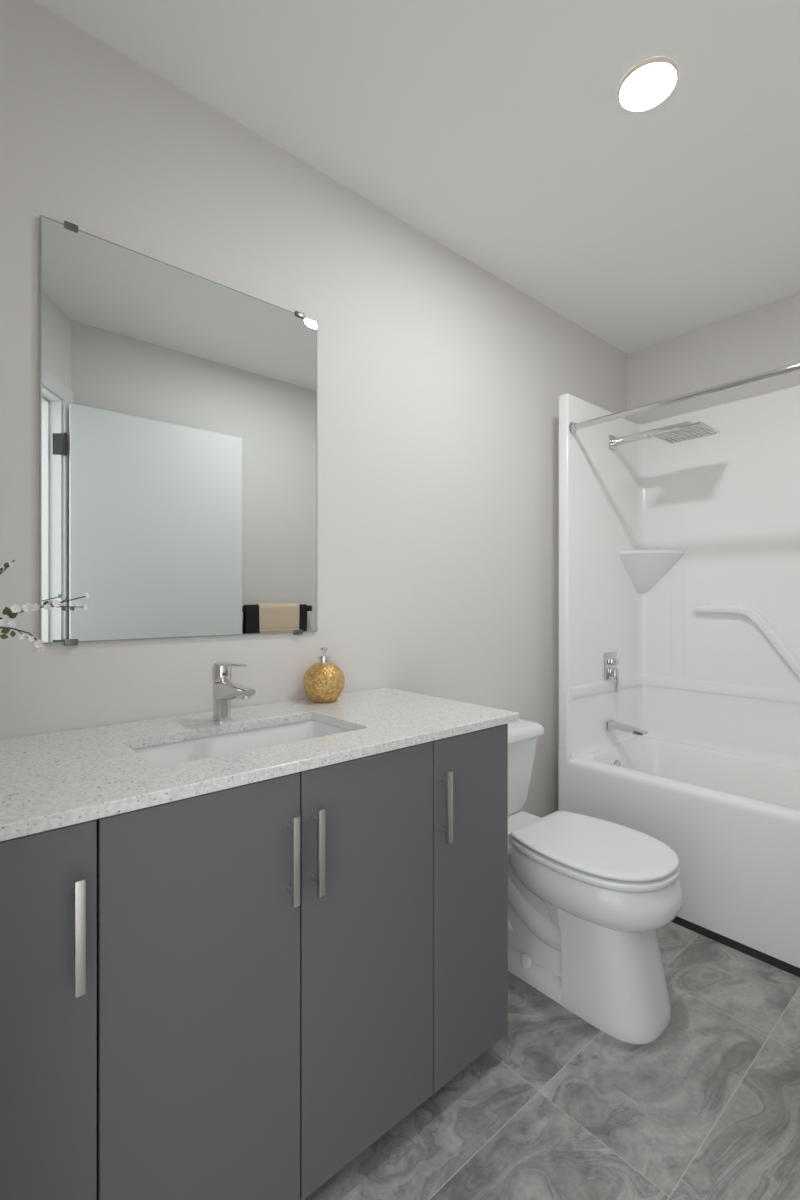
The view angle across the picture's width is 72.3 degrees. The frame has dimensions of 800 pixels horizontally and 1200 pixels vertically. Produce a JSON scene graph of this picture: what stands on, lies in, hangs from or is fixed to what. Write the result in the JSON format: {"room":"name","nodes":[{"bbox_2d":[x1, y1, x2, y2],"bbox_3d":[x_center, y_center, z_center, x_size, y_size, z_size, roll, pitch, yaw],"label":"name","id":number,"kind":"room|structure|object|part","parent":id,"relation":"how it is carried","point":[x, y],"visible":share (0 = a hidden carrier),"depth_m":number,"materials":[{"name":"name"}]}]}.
{"room":"bathroom","nodes":[
{"label":"bathroom","id":0,"kind":"room"},
{"bbox_2d":[0,0,626,817],"bbox_3d":[-0.122,-0.065,1.832,3.600,2.470,0.100,0,0,-41],"label":"wall","id":1,"kind":"structure","parent":0,"point":[441,382],"depth_m":1.70,"materials":[{"name":"white paint"}]},
{"bbox_2d":[40,215,316,645],"bbox_3d":[-0.516,-0.370,1.419,0.702,0.944,0.012,0,0,-41],"label":"mirror","id":2,"kind":"object","parent":1,"relation":"attached to","point":[178,407],"visible":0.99,"depth_m":1.36,"materials":[{"name":"clear glass"}]},
{"bbox_2d":[33,0,799,353],"bbox_3d":[0.419,-1.330,1.204,3.597,0.060,1.758,0,0,-41],"label":"ceiling","id":3,"kind":"structure","parent":0,"point":[498,131],"depth_m":1.48,"materials":[{"name":"white paint"}]},
{"bbox_2d":[618,57,678,111],"bbox_3d":[0.624,-1.294,1.381,0.140,0.010,0.140,0,0,-41],"label":"recessed light","id":4,"kind":"object","parent":3,"relation":"in","point":[651,81],"visible":1,"depth_m":1.37,"materials":[{"name":"white"}]},
{"bbox_2d":[300,922,799,1199],"bbox_3d":[0.383,1.200,0.552,4.500,0.060,2.700,0,0,-41],"label":"floor","id":5,"kind":"structure","parent":0,"point":[561,1107],"depth_m":1.26,"materials":[{"name":"grey tile"}]},
{"bbox_2d":[0,724,507,1199],"bbox_3d":[-0.343,0.742,1.196,1.199,0.856,0.570,0,0,-41],"label":"vanity cabinet","id":6,"kind":"object","parent":5,"relation":"on","point":[235,993],"visible":0.94,"depth_m":0.94,"materials":[{"name":"grey"}]},
{"bbox_3d":[-0.540,0.710,0.708,0.262,0.788,0.019,0,0,-41],"label":"door","id":7,"kind":"part","parent":6,"relation":"part of","materials":[{"name":"grey laminate"}]},
{"bbox_3d":[-0.445,0.460,0.756,0.013,0.157,0.035,0,0,-41],"label":"handle","id":8,"kind":"part","parent":6,"relation":"part of","materials":[{"name":"silver metal"}]},
{"bbox_3d":[-0.313,0.710,0.903,0.329,0.788,0.019,0,0,-41],"label":"door","id":9,"kind":"part","parent":6,"relation":"part of","materials":[{"name":"grey laminate"}]},
{"bbox_2d":[0,688,518,841],"bbox_3d":[-0.352,0.302,1.208,1.278,0.021,0.542,0,0,-41],"label":"countertop","id":10,"kind":"structure","parent":6,"relation":"on","point":[49,781],"depth_m":1.06,"materials":[{"name":"stone"}]},
{"bbox_2d":[212,662,255,721],"bbox_3d":[-0.391,0.219,1.284,0.046,0.146,0.176,0,0,-41],"label":"faucet","id":11,"kind":"object","parent":10,"relation":"on","point":[225,690],"visible":1,"depth_m":1.31,"materials":[{"name":"silver metal"}]},
{"bbox_3d":[-0.394,0.154,1.287,0.034,0.017,0.118,0,0,-41],"label":"lever","id":12,"kind":"part","parent":11,"relation":"part of","materials":[{"name":"silver metal"}]},
{"bbox_3d":[-0.386,0.221,1.278,0.040,0.054,0.161,0,0,-41],"label":"spout","id":13,"kind":"part","parent":11,"relation":"part of","materials":[{"name":"silver metal"}]},
{"bbox_2d":[131,720,350,766],"bbox_3d":[-0.325,0.376,1.197,0.542,0.124,0.316,0,0,-41],"label":"sink","id":14,"kind":"object","parent":10,"relation":"in","point":[173,753],"visible":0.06,"depth_m":1.30,"materials":[{"name":"white ceramic"}]},
{"bbox_2d":[303,647,344,702],"bbox_3d":[-0.220,0.214,1.585,0.120,0.154,0.120,0,0,-41],"label":"soap dispenser","id":15,"kind":"object","parent":10,"relation":"on","point":[323,681],"visible":1,"depth_m":1.54,"materials":[{"name":"gold metal"}]},
{"bbox_3d":[-0.779,0.172,0.939,0.120,0.240,0.120,0,0,-41],"label":"vase","id":16,"kind":"object","parent":10,"relation":"on","visible":0},
{"bbox_2d":[0,560,14,574],"bbox_3d":[-0.741,0.048,0.969,0.100,0.244,0.008,0,0,-40],"label":"branch","id":17,"kind":"object","parent":16,"relation":"in","point":[6,565],"visible":1,"depth_m":0.99,"materials":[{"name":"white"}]},
{"bbox_2d":[0,618,46,652],"bbox_3d":[-0.712,0.101,0.973,0.146,0.138,0.017,0,0,-41],"label":"branch","id":18,"kind":"object","parent":16,"relation":"in","point":[39,643],"visible":1,"depth_m":0.99,"materials":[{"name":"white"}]},
{"bbox_3d":[-0.719,0.105,0.972,0.134,0.130,0.005,0,0,-39],"label":"stem","id":19,"kind":"part","parent":18,"relation":"part of","materials":[{"name":"brown plant"}]},
{"bbox_2d":[0,593,89,619],"bbox_3d":[-0.698,0.077,1.024,0.036,0.186,0.226,0,0,43],"label":"branch","id":20,"kind":"object","parent":16,"relation":"in","point":[7,612],"visible":1,"depth_m":1.03,"materials":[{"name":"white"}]},
{"bbox_3d":[-0.191,0.460,0.974,0.013,0.157,0.035,0,0,-41],"label":"handle","id":21,"kind":"part","parent":6,"relation":"part of","materials":[{"name":"silver metal"}]},
{"bbox_3d":[-0.152,0.460,1.007,0.013,0.157,0.035,0,0,-41],"label":"handle","id":22,"kind":"part","parent":6,"relation":"part of","materials":[{"name":"silver metal"}]},
{"bbox_3d":[-0.059,0.710,1.121,0.334,0.788,0.019,0,0,-41],"label":"door","id":23,"kind":"part","parent":6,"relation":"part of","materials":[{"name":"grey laminate"}]},
{"bbox_3d":[0.102,0.460,1.225,0.013,0.157,0.035,0,0,-41],"label":"handle","id":24,"kind":"part","parent":6,"relation":"part of","materials":[{"name":"silver metal"}]},
{"bbox_3d":[0.170,0.710,1.317,0.261,0.788,0.019,0,0,-41],"label":"door","id":25,"kind":"part","parent":6,"relation":"part of","materials":[{"name":"grey laminate"}]},
{"bbox_2d":[508,718,682,1043],"bbox_3d":[0.481,0.810,1.751,0.460,0.720,0.783,0,0,-41],"label":"toilet","id":26,"kind":"object","parent":5,"relation":"on","point":[589,897],"visible":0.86,"depth_m":1.53,"materials":[{"name":"white ceramic"}]},
{"bbox_3d":[0.297,0.633,1.965,0.412,0.273,0.200,0,0,-41],"label":"tank","id":27,"kind":"part","parent":26,"relation":"part of","materials":[{"name":"white ceramic"}]},
{"bbox_3d":[0.299,0.473,1.963,0.460,0.046,0.226,0,0,-41],"label":"tank lid","id":28,"kind":"part","parent":26,"relation":"part of","materials":[{"name":"white ceramic"}]},
{"bbox_3d":[0.586,0.728,1.629,0.360,0.018,0.439,0,0,-41],"label":"lid","id":29,"kind":"part","parent":26,"relation":"part of","materials":[{"name":"white plastic"}]},
{"bbox_3d":[0.570,0.863,1.648,0.360,0.204,0.510,0,0,-41],"label":"bowl","id":30,"kind":"part","parent":26,"relation":"part of","materials":[{"name":"white ceramic"}]},
{"bbox_3d":[0.588,0.750,1.626,0.364,0.024,0.434,0,0,-41],"label":"seat","id":31,"kind":"part","parent":26,"relation":"part of","materials":[{"name":"white plastic"}]},
{"bbox_2d":[558,385,799,976],"bbox_3d":[1.408,0.147,2.073,0.758,2.046,1.518,0,0,-41],"label":"bathtub","id":32,"kind":"object","parent":5,"relation":"on","point":[681,560],"visible":0.86,"depth_m":2.38,"materials":[{"name":"white plastic"}]},
{"bbox_2d":[604,651,618,691],"bbox_3d":[0.983,0.331,2.517,0.110,0.182,0.042,0,0,-41],"label":"shower valve","id":33,"kind":"object","parent":32,"relation":"attached to","point":[611,661],"visible":1,"depth_m":2.50,"materials":[{"name":"silver metal"}]},
{"bbox_3d":[0.972,0.302,2.530,0.110,0.124,0.008,0,0,-41],"label":"plate","id":34,"kind":"part","parent":33,"relation":"part of","materials":[{"name":"silver metal"}]},
{"bbox_3d":[0.984,0.284,2.517,0.028,0.028,0.030,0,0,-41],"label":"diverter knob","id":35,"kind":"part","parent":33,"relation":"part of","materials":[{"name":"silver metal"}]},
{"bbox_3d":[0.992,0.370,2.508,0.022,0.104,0.016,0,0,-41],"label":"lever","id":36,"kind":"part","parent":33,"relation":"part of","materials":[{"name":"silver metal"}]},
{"bbox_3d":[0.988,0.755,2.497,0.052,0.052,0.020,0,0,-41],"label":"overflow plate","id":37,"kind":"part","parent":32,"relation":"part of","materials":[{"name":"silver metal"}]},
{"bbox_2d":[606,719,647,735],"bbox_3d":[1.018,0.579,2.461,0.060,0.050,0.172,0,0,-41],"label":"tub spout","id":38,"kind":"object","parent":32,"relation":"attached to","point":[611,725],"visible":1,"depth_m":2.46,"materials":[{"name":"silver metal"}]},
{"bbox_3d":[0.965,0.579,2.523,0.060,0.050,0.010,0,0,-41],"label":"wall plate","id":39,"kind":"part","parent":38,"relation":"part of","materials":[{"name":"silver metal"}]},
{"bbox_2d":[619,550,684,591],"bbox_3d":[1.184,-0.135,2.580,0.222,0.194,0.216,0,0,-41],"label":"corner shelf","id":40,"kind":"object","parent":32,"relation":"attached to","point":[639,570],"depth_m":2.60,"materials":[{"name":"white plastic"}]},
{"bbox_2d":[609,421,719,449],"bbox_3d":[1.125,-0.727,2.387,0.202,0.066,0.424,0,0,-41],"label":"shower","id":41,"kind":"object","parent":32,"relation":"attached to","point":[684,431],"visible":1,"depth_m":2.32,"materials":[{"name":"silver metal"}]},
{"bbox_3d":[0.988,-0.730,2.543,0.060,0.060,0.008,0,0,-41],"label":"wall plate","id":42,"kind":"part","parent":41,"relation":"part of","materials":[{"name":"silver metal"}]},
{"bbox_3d":[1.100,-0.730,2.412,0.032,0.028,0.339,0,0,-41],"label":"arm","id":43,"kind":"part","parent":41,"relation":"part of","materials":[{"name":"silver metal"}]},
{"bbox_3d":[1.197,-0.701,2.303,0.202,0.009,0.202,0,0,-41],"label":"spray plate","id":44,"kind":"part","parent":41,"relation":"part of","materials":[{"name":"silver metal"}]},
{"bbox_2d":[567,736,799,967],"bbox_3d":[1.433,0.906,2.044,0.757,0.473,1.442,0,0,-41],"label":"tub","id":45,"kind":"object","parent":32,"relation":"in","point":[730,817],"depth_m":1.94,"materials":[{"name":"white plastic"}]},
{"bbox_2d":[569,363,799,432],"bbox_3d":[1.166,-0.730,1.814,0.048,0.048,1.346,0,0,-41],"label":"shower rod","id":46,"kind":"object","parent":32,"relation":"attached to","point":[573,427],"visible":1,"depth_m":1.95,"materials":[{"name":"silver metal"}]},
{"bbox_2d":[627,294,799,423],"bbox_3d":[1.735,-0.065,2.354,0.100,2.470,1.525,0,0,-41],"label":"wall","id":47,"kind":"structure","parent":0,"point":[766,338],"depth_m":2.56,"materials":[{"name":"white paint"}]}
]}

